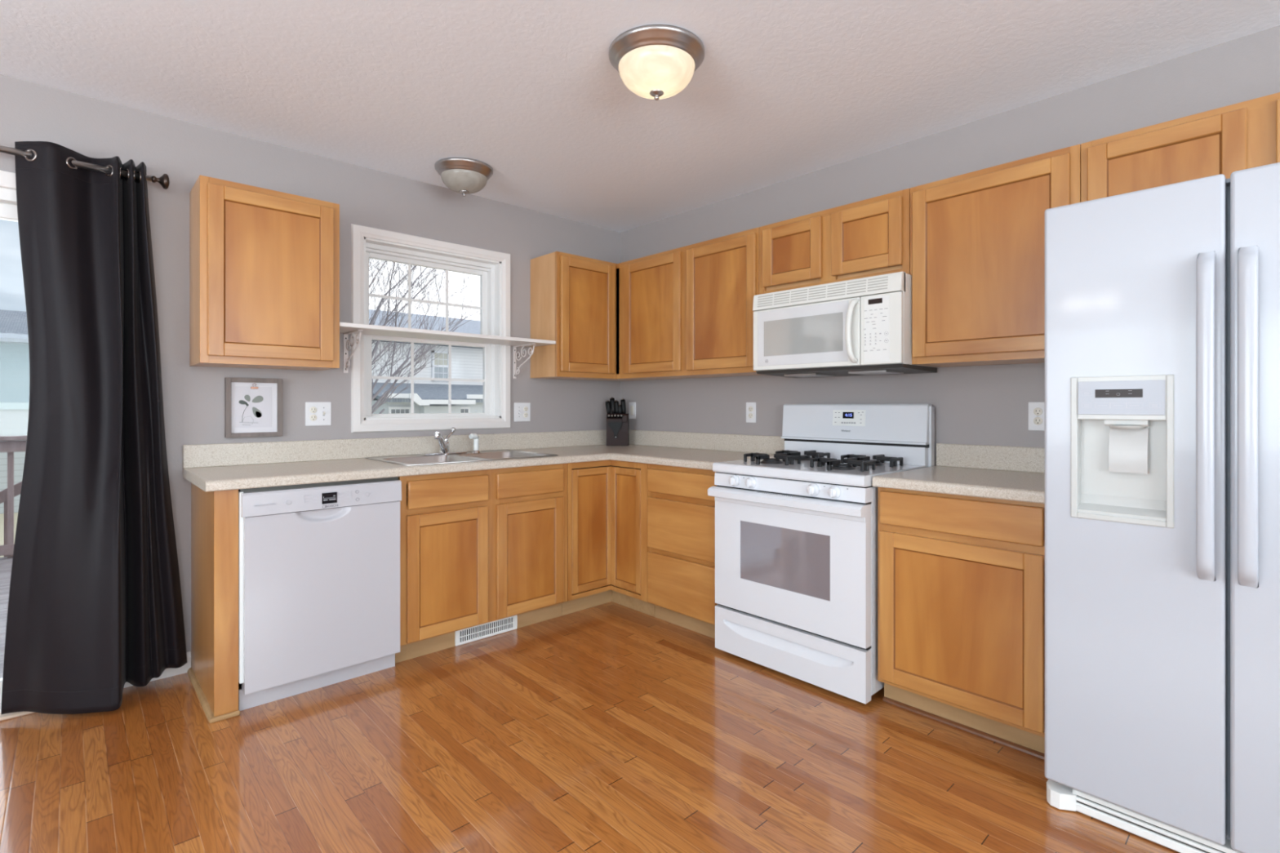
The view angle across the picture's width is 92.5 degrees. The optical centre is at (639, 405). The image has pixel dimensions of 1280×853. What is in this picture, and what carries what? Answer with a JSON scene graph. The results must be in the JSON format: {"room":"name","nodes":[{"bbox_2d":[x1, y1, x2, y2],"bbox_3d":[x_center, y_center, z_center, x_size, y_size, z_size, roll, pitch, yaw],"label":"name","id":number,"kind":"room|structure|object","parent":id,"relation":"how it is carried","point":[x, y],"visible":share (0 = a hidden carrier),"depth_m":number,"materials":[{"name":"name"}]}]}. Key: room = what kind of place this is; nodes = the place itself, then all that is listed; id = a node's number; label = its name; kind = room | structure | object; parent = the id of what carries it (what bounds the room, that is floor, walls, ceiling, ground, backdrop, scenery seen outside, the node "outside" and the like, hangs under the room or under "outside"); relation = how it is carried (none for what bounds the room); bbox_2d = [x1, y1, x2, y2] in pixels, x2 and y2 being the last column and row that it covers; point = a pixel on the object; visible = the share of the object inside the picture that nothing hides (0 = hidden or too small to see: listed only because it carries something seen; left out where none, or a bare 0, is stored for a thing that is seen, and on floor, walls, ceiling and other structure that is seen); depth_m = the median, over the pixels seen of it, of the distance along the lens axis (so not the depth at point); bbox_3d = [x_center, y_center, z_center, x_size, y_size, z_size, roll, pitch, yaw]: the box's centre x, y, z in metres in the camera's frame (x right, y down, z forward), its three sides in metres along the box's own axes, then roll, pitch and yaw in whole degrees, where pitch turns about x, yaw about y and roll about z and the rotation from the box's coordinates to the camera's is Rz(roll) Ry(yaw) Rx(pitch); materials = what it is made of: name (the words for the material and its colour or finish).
{"room":"kitchen","nodes":[
{"label":"kitchen","id":0,"kind":"room"},
{"bbox_2d":[0,74,620,652],"bbox_3d":[-2.468,-0.039,2.433,6.200,2.458,0.160,0,0,-43],"label":"wall","id":1,"kind":"structure","parent":0,"point":[193,397],"depth_m":2.94,"materials":[{"name":"grey paint"}]},
{"bbox_2d":[0,169,17,713],"bbox_3d":[-3.024,0.146,1.904,1.989,2.087,0.177,0,0,-43],"label":"door","id":2,"kind":"structure","parent":1,"relation":"in","point":[8,202],"depth_m":2.37,"materials":[{"name":"white paint"}]},
{"bbox_2d":[0,711,34,721],"bbox_3d":[-2.953,1.183,1.835,1.915,0.014,0.055,0,0,-43],"label":"trim","id":3,"kind":"structure","parent":1,"relation":"attached to","point":[11,715],"depth_m":2.33,"materials":[{"name":"brown wood"}]},
{"bbox_2d":[0,145,169,189],"bbox_3d":[-2.968,-0.953,1.767,2.560,0.066,0.133,0,0,-43],"label":"curtain rod","id":4,"kind":"object","parent":1,"relation":"attached to","point":[164,180],"visible":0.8,"depth_m":2.45,"materials":[{"name":"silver metal"}]},
{"bbox_2d":[0,141,186,714],"bbox_3d":[-2.116,0.084,2.411,0.568,2.172,0.244,0,0,-43],"label":"curtain","id":5,"kind":"object","parent":4,"relation":"hanging from","point":[95,608],"visible":1,"depth_m":2.38,"materials":[{"name":"black fabric"}]},
{"bbox_2d":[123,651,191,688],"bbox_3d":[-2.127,1.146,2.632,0.317,0.088,0.013,0,0,-43],"label":"baseboard","id":6,"kind":"structure","parent":1,"relation":"attached to","point":[167,673],"depth_m":2.70,"materials":[{"name":"white paint"}]},
{"bbox_2d":[189,174,339,370],"bbox_3d":[-1.712,-0.565,2.811,0.541,0.775,0.314,0,0,-43],"label":"upper cabinet","id":7,"kind":"object","parent":1,"relation":"attached to","point":[264,263],"visible":1,"depth_m":2.67,"materials":[{"name":"brown wood"}]},
{"bbox_2d":[305,401,331,426],"bbox_3d":[-1.624,0.042,3.096,0.120,0.120,0.018,0,0,-43],"label":"wall plate","id":8,"kind":"object","parent":1,"relation":"attached to","point":[317,413],"visible":1,"depth_m":3.10,"materials":[{"name":"white plastic"}]},
{"bbox_2d":[309,406,316,413],"bbox_3d":[-1.643,0.022,3.081,0.033,0.033,0.002,0,0,-43],"label":"receptacle","id":9,"kind":"object","parent":8,"relation":"attached to","point":[312,409],"depth_m":3.08,"materials":[{"name":"beige plastic"}]},
{"bbox_2d":[309,414,316,421],"bbox_3d":[-1.643,0.061,3.081,0.033,0.033,0.002,0,0,-43],"label":"receptacle","id":10,"kind":"object","parent":8,"relation":"attached to","point":[312,417],"depth_m":3.08,"materials":[{"name":"beige plastic"}]},
{"bbox_2d":[343,329,362,373],"bbox_3d":[-1.458,-0.273,3.109,0.022,0.206,0.225,0,0,-43],"label":"shelf bracket","id":11,"kind":"object","parent":1,"relation":"attached to","point":[346,361],"visible":1,"depth_m":3.16,"materials":[{"name":"white metal"}]},
{"bbox_2d":[351,223,510,432],"bbox_3d":[-1.216,-0.405,3.586,0.950,1.098,0.178,0,0,-43],"label":"window","id":12,"kind":"structure","parent":1,"relation":"in","point":[493,268],"depth_m":3.55,"materials":[{"name":"white paint"}]},
{"bbox_2d":[339,322,555,346],"bbox_3d":[-1.067,-0.386,3.430,1.242,0.020,0.288,0,0,-43],"label":"shelf","id":13,"kind":"object","parent":1,"relation":"attached to","point":[344,327],"visible":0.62,"depth_m":3.31,"materials":[{"name":"white paint"}]},
{"bbox_2d":[182,430,784,468],"bbox_3d":[-0.594,0.227,3.072,2.584,0.104,1.456,0,0,-43],"label":"backsplash","id":14,"kind":"structure","parent":1,"relation":"attached to","point":[195,455],"depth_m":3.46,"materials":[{"name":"beige laminate"}]},
{"bbox_2d":[514,402,530,421],"bbox_3d":[-0.749,0.042,3.910,0.120,0.120,0.018,0,0,-43],"label":"wall plate","id":15,"kind":"object","parent":1,"relation":"attached to","point":[522,410],"visible":1,"depth_m":3.91,"materials":[{"name":"white plastic"}]},
{"bbox_2d":[523,406,528,411],"bbox_3d":[-0.733,0.022,3.929,0.033,0.033,0.002,0,0,-43],"label":"receptacle","id":16,"kind":"object","parent":15,"relation":"attached to","point":[525,408],"depth_m":3.93,"materials":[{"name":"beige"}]},
{"bbox_2d":[523,412,528,417],"bbox_3d":[-0.733,0.061,3.929,0.033,0.033,0.002,0,0,-43],"label":"receptacle","id":17,"kind":"object","parent":15,"relation":"attached to","point":[525,414],"depth_m":3.93,"materials":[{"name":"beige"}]},
{"bbox_2d":[513,343,535,378],"bbox_3d":[-0.718,-0.273,3.797,0.022,0.206,0.225,0,0,-43],"label":"shelf bracket","id":18,"kind":"object","parent":1,"relation":"attached to","point":[515,371],"visible":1,"depth_m":3.84,"materials":[{"name":"white metal"}]},
{"bbox_2d":[530,251,644,381],"bbox_3d":[-0.319,-0.560,4.107,0.772,0.767,0.314,0,0,-43],"label":"upper cabinet","id":19,"kind":"object","parent":1,"relation":"attached to","point":[573,297],"visible":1,"depth_m":3.87,"materials":[{"name":"brown wood"}]},
{"bbox_2d":[0,601,1179,852],"bbox_3d":[-0.233,1.230,0.032,6.520,0.080,6.720,0,0,-43],"label":"floor","id":20,"kind":"structure","parent":0,"point":[609,727],"depth_m":1.99,"materials":[{"name":"brown wood"}]},
{"bbox_2d":[186,482,239,723],"bbox_3d":[-1.779,0.754,2.543,0.098,0.871,0.615,0,0,-43],"label":"end panel","id":21,"kind":"object","parent":20,"relation":"on","point":[213,673],"visible":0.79,"depth_m":2.35,"materials":[{"name":"brown wood"}]},
{"bbox_2d":[238,476,401,711],"bbox_3d":[-1.505,0.756,2.767,0.612,0.868,0.623,0,0,-43],"label":"dishwasher","id":22,"kind":"object","parent":20,"relation":"on","point":[319,563],"visible":0.99,"depth_m":2.52,"materials":[{"name":"white metal"}]},
{"bbox_2d":[395,463,567,663],"bbox_3d":[-0.946,0.754,3.315,0.938,0.871,0.618,0,0,-43],"label":"base cabinet","id":23,"kind":"object","parent":20,"relation":"on","point":[477,547],"visible":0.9,"depth_m":3.03,"materials":[{"name":"brown wood"}]},
{"bbox_2d":[454,614,517,646],"bbox_3d":[-0.783,1.148,3.140,0.350,0.082,0.008,0,0,-43],"label":"floor register","id":24,"kind":"object","parent":23,"relation":"attached to","point":[468,635],"visible":0.94,"depth_m":3.13,"materials":[{"name":"white plastic"}]},
{"bbox_2d":[561,459,654,617],"bbox_3d":[-0.166,0.754,3.838,0.912,0.871,0.914,0,0,-43],"label":"base cabinet","id":25,"kind":"object","parent":20,"relation":"on","point":[607,500],"visible":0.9,"depth_m":3.54,"materials":[{"name":"brown wood"}]},
{"bbox_2d":[182,430,784,492],"bbox_3d":[-0.594,0.247,3.072,2.584,0.144,1.456,0,0,-43],"label":"countertop","id":26,"kind":"structure","parent":25,"relation":"on","point":[216,467],"depth_m":3.17,"materials":[{"name":"beige laminate"}]},
{"bbox_2d":[224,377,282,437],"bbox_3d":[-1.826,0.010,2.899,0.231,0.278,0.029,0,0,-43],"label":"picture frame","id":27,"kind":"object","parent":26,"relation":"on","point":[253,406],"visible":1,"depth_m":2.89,"materials":[{"name":"grey wood"}]},
{"bbox_2d":[421,426,466,455],"bbox_3d":[-1.063,0.200,3.416,0.250,0.150,0.180,0,0,-43],"label":"faucet","id":28,"kind":"object","parent":26,"relation":"on","point":[443,444],"visible":1,"depth_m":3.41,"materials":[{"name":"silver metal"}]},
{"bbox_2d":[364,449,558,497],"bbox_3d":[-0.951,0.361,3.304,0.845,0.176,0.556,0,0,-43],"label":"sink","id":29,"kind":"object","parent":26,"relation":"in","point":[408,460],"visible":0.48,"depth_m":3.35,"materials":[{"name":"silver metal"}]},
{"bbox_2d":[468,433,479,453],"bbox_3d":[-0.962,0.218,3.552,0.074,0.113,0.051,0,0,-43],"label":"sprayer","id":30,"kind":"object","parent":29,"relation":"on","point":[473,436],"visible":1,"depth_m":3.55,"materials":[{"name":"white plastic"}]},
{"bbox_2d":[606,413,629,445],"bbox_3d":[-0.155,0.168,4.265,0.150,0.221,0.122,0,0,2],"label":"knife block","id":31,"kind":"object","parent":26,"relation":"on","point":[623,437],"visible":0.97,"depth_m":4.21,"materials":[{"name":"black wood"}]},
{"bbox_2d":[605,400,610,413],"bbox_3d":[-0.222,0.013,4.289,0.030,0.098,0.040,0,0,-43],"label":"kitchen knife","id":32,"kind":"object","parent":31,"relation":"on","point":[607,402],"visible":0.98,"depth_m":4.28,"materials":[{"name":"black plastic"}]},
{"bbox_2d":[609,397,615,413],"bbox_3d":[-0.191,0.002,4.290,0.030,0.120,0.044,0,0,-43],"label":"kitchen knife","id":33,"kind":"object","parent":31,"relation":"in","point":[611,399],"visible":0.98,"depth_m":4.28,"materials":[{"name":"black plastic"}]},
{"bbox_2d":[608,422,622,439],"bbox_3d":[-0.170,0.172,4.202,0.097,0.116,0.011,0,0,2],"label":"scissors","id":34,"kind":"object","parent":31,"relation":"hanging from","point":[615,427],"visible":1,"depth_m":4.20,"materials":[{"name":"black"}]},
{"bbox_2d":[614,400,618,413],"bbox_3d":[-0.163,0.013,4.287,0.030,0.098,0.040,0,0,-43],"label":"kitchen knife","id":35,"kind":"object","parent":31,"relation":"in","point":[616,402],"visible":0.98,"depth_m":4.28,"materials":[{"name":"black plastic"}]},
{"bbox_2d":[617,404,622,413],"bbox_3d":[-0.141,0.026,4.284,0.030,0.071,0.036,0,0,-43],"label":"kitchen knife","id":36,"kind":"object","parent":31,"relation":"in","point":[620,408],"visible":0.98,"depth_m":4.27,"materials":[{"name":"black plastic"}]},
{"bbox_2d":[620,398,626,413],"bbox_3d":[-0.116,0.007,4.286,0.030,0.110,0.042,0,0,-43],"label":"kitchen knife","id":37,"kind":"object","parent":31,"relation":"on","point":[622,401],"visible":0.98,"depth_m":4.28,"materials":[{"name":"black plastic"}]},
{"bbox_2d":[647,463,718,639],"bbox_3d":[0.437,0.754,3.405,0.618,0.871,0.538,0,0,-43],"label":"base cabinet","id":38,"kind":"object","parent":20,"relation":"on","point":[681,512],"visible":0.52,"depth_m":3.19,"materials":[{"name":"brown wood"}]},
{"bbox_2d":[707,404,934,704],"bbox_3d":[0.841,0.592,2.882,0.699,1.197,0.782,0,0,-43],"label":"gas range","id":39,"kind":"object","parent":20,"relation":"on","point":[796,527],"visible":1,"depth_m":2.69,"materials":[{"name":"white metal"}]},
{"bbox_2d":[712,456,926,487],"bbox_3d":[0.827,0.296,2.864,0.590,0.044,0.768,0,0,-43],"label":"cooktop","id":40,"kind":"object","parent":39,"relation":"in","point":[801,472],"depth_m":2.68,"materials":[{"name":"white metal"}]},
{"bbox_2d":[877,487,1044,759],"bbox_3d":[1.365,0.754,2.408,0.618,0.871,0.610,0,0,-43],"label":"base cabinet","id":41,"kind":"object","parent":20,"relation":"on","point":[961,579],"visible":0.82,"depth_m":2.19,"materials":[{"name":"brown wood"}]},
{"bbox_2d":[872,443,1044,503],"bbox_3d":[1.357,0.247,2.404,0.639,0.144,0.611,0,0,-43],"label":"countertop","id":42,"kind":"structure","parent":41,"relation":"on","point":[1016,473],"depth_m":2.47,"materials":[{"name":"beige laminate"}]},
{"bbox_2d":[1044,162,1279,852],"bbox_3d":[1.791,0.299,1.755,0.848,1.774,0.907,0,0,-43],"label":"refrigerator","id":43,"kind":"object","parent":20,"relation":"on","point":[1162,303],"visible":1,"depth_m":1.63,"materials":[{"name":"grey metal"}]},
{"bbox_2d":[0,0,1279,232],"bbox_3d":[-0.233,-1.328,0.032,6.520,0.120,6.720,0,0,-43],"label":"ceiling","id":44,"kind":"structure","parent":0,"point":[531,91],"depth_m":2.34,"materials":[{"name":"white paint"}]},
{"bbox_2d":[434,157,493,196],"bbox_3d":[-0.938,-1.191,3.267,0.300,0.154,0.300,0,0,-43],"label":"ceiling light","id":45,"kind":"object","parent":44,"relation":"attached to","point":[464,175],"visible":1,"depth_m":3.18,"materials":[{"name":"white glass"}]},
{"bbox_2d":[608,23,704,100],"bbox_3d":[0.060,-1.183,2.200,0.344,0.170,0.344,0,0,-43],"label":"ceiling light","id":46,"kind":"object","parent":44,"relation":"attached to","point":[656,61],"visible":1,"depth_m":2.11,"materials":[{"name":"white glass"}]},
{"bbox_2d":[620,25,1279,466],"bbox_3d":[2.040,-0.039,2.257,0.160,2.458,6.560,0,0,-43],"label":"wall","id":47,"kind":"structure","parent":0,"point":[987,405],"depth_m":2.81,"materials":[{"name":"grey paint"}]},
{"bbox_2d":[628,402,635,418],"bbox_3d":[-0.056,0.036,4.385,0.008,0.120,0.072,0,0,-43],"label":"wall plate","id":48,"kind":"object","parent":47,"relation":"attached to","point":[632,406],"visible":0.87,"depth_m":4.38,"materials":[{"name":"white plastic"}]},
{"bbox_2d":[630,405,633,415],"bbox_3d":[-0.057,0.036,4.383,0.004,0.066,0.032,0,0,-43],"label":"rocker switch","id":49,"kind":"object","parent":48,"relation":"attached to","point":[631,406],"depth_m":4.38,"materials":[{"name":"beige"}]},
{"bbox_2d":[616,226,762,380],"bbox_3d":[0.334,-0.558,3.741,0.314,0.763,1.152,0,0,-43],"label":"upper cabinet","id":50,"kind":"object","parent":47,"relation":"attached to","point":[686,312],"visible":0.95,"depth_m":3.56,"materials":[{"name":"brown wood"}]},
{"bbox_2d":[746,402,755,422],"bbox_3d":[0.656,0.041,3.620,0.008,0.120,0.072,0,0,-43],"label":"wall plate","id":51,"kind":"object","parent":47,"relation":"attached to","point":[750,406],"visible":1,"depth_m":3.62,"materials":[{"name":"white plastic"}]},
{"bbox_2d":[748,406,753,412],"bbox_3d":[0.654,0.021,3.618,0.002,0.033,0.033,0,0,-43],"label":"receptacle","id":52,"kind":"object","parent":51,"relation":"attached to","point":[750,408],"depth_m":3.62,"materials":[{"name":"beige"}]},
{"bbox_2d":[748,413,753,418],"bbox_3d":[0.654,0.060,3.618,0.002,0.033,0.033,0,0,-43],"label":"receptacle","id":53,"kind":"object","parent":51,"relation":"attached to","point":[750,415],"depth_m":3.62,"materials":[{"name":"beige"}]},
{"bbox_2d":[759,188,910,294],"bbox_3d":[0.997,-0.752,3.029,0.314,0.375,0.788,0,0,-43],"label":"upper cabinet","id":54,"kind":"object","parent":47,"relation":"attached to","point":[870,237],"visible":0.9,"depth_m":2.88,"materials":[{"name":"brown wood"}]},
{"bbox_2d":[752,271,936,377],"bbox_3d":[0.963,-0.357,2.964,0.449,0.417,0.762,0,0,-43],"label":"microwave","id":55,"kind":"object","parent":54,"relation":"attached to","point":[859,326],"visible":1,"depth_m":2.79,"materials":[{"name":"white plastic"}]},
{"bbox_2d":[936,443,1044,473],"bbox_3d":[1.583,0.227,2.615,0.019,0.104,0.611,0,0,-43],"label":"backsplash","id":56,"kind":"structure","parent":47,"relation":"attached to","point":[1019,459],"depth_m":2.66,"materials":[{"name":"beige laminate"}]},
{"bbox_2d":[910,143,1080,367],"bbox_3d":[1.474,-0.558,2.516,0.314,0.763,0.610,0,0,-43],"label":"upper cabinet","id":57,"kind":"object","parent":47,"relation":"attached to","point":[977,237],"visible":0.81,"depth_m":2.42,"materials":[{"name":"brown wood"}]},
{"bbox_2d":[1028,401,1044,431],"bbox_3d":[1.656,0.045,2.546,0.008,0.120,0.072,0,0,-43],"label":"wall plate","id":58,"kind":"object","parent":47,"relation":"attached to","point":[1036,409],"visible":0.9,"depth_m":2.55,"materials":[{"name":"white plastic"}]},
{"bbox_2d":[1033,407,1042,415],"bbox_3d":[1.654,0.025,2.544,0.002,0.033,0.033,0,0,-43],"label":"receptacle","id":59,"kind":"object","parent":58,"relation":"attached to","point":[1037,411],"depth_m":2.54,"materials":[{"name":"beige plastic"}]},
{"bbox_2d":[1033,417,1042,425],"bbox_3d":[1.654,0.065,2.544,0.002,0.033,0.033,0,0,-43],"label":"receptacle","id":60,"kind":"object","parent":58,"relation":"attached to","point":[1037,420],"depth_m":2.54,"materials":[{"name":"beige plastic"}]},
{"bbox_2d":[1080,92,1279,202],"bbox_3d":[2.000,-0.775,1.951,0.314,0.330,0.929,0,0,-43],"label":"upper cabinet","id":61,"kind":"object","parent":47,"relation":"attached to","point":[1225,140],"visible":0.56,"depth_m":1.98,"materials":[{"name":"brown wood"}]},
{"label":"outside","id":62,"kind":"structure","parent":0,"visible":0},
{"bbox_2d":[0,512,17,557],"bbox_3d":[-16.722,2.190,36.979,100.000,0.100,69.840,0,0,-43],"label":"ground","id":63,"kind":"structure","parent":62,"point":[15,514],"depth_m":10.76,"materials":[{"name":"beige"}]},
{"bbox_2d":[0,556,13,678],"bbox_3d":[-4.824,1.695,2.910,4.600,0.890,3.730,0,0,-43],"label":"deck","id":64,"kind":"object","parent":63,"relation":"on","point":[6,564],"visible":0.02,"depth_m":3.98,"materials":[{"name":"grey wood"}]},
{"bbox_2d":[0,435,26,558],"bbox_3d":[-6.027,0.725,4.202,4.600,1.050,0.140,0,0,-43],"label":"deck railing","id":65,"kind":"object","parent":64,"relation":"on","point":[9,444],"visible":0.06,"depth_m":5.02,"materials":[{"name":"grey wood"}]},
{"bbox_2d":[0,481,22,556],"bbox_3d":[-5.611,1.165,5.136,2.200,1.950,0.100,0,0,-43],"label":"stair railing","id":66,"kind":"object","parent":63,"relation":"on","point":[17,487],"visible":0.04,"depth_m":5.26,"materials":[{"name":"grey wood"}]},
{"bbox_2d":[0,309,29,514],"bbox_3d":[-16.759,-0.035,12.212,10.800,4.350,6.650,0,0,-43],"label":"house","id":67,"kind":"structure","parent":63,"relation":"on","point":[14,339],"depth_m":12.22,"materials":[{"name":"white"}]},
{"bbox_2d":[368,257,479,413],"bbox_3d":[-4.682,-1.653,10.690,6.231,7.600,4.542,0,0,-39],"label":"bare tree","id":68,"kind":"object","parent":63,"relation":"on","point":[384,396],"visible":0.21,"depth_m":10.99,"materials":[{"name":"grey plant"}]},
{"bbox_2d":[368,309,483,413],"bbox_3d":[-7.518,-0.860,25.621,15.000,6.000,12.010,0,0,-43],"label":"house","id":69,"kind":"structure","parent":63,"relation":"on","point":[467,362],"depth_m":21.73,"materials":[{"name":"white"}]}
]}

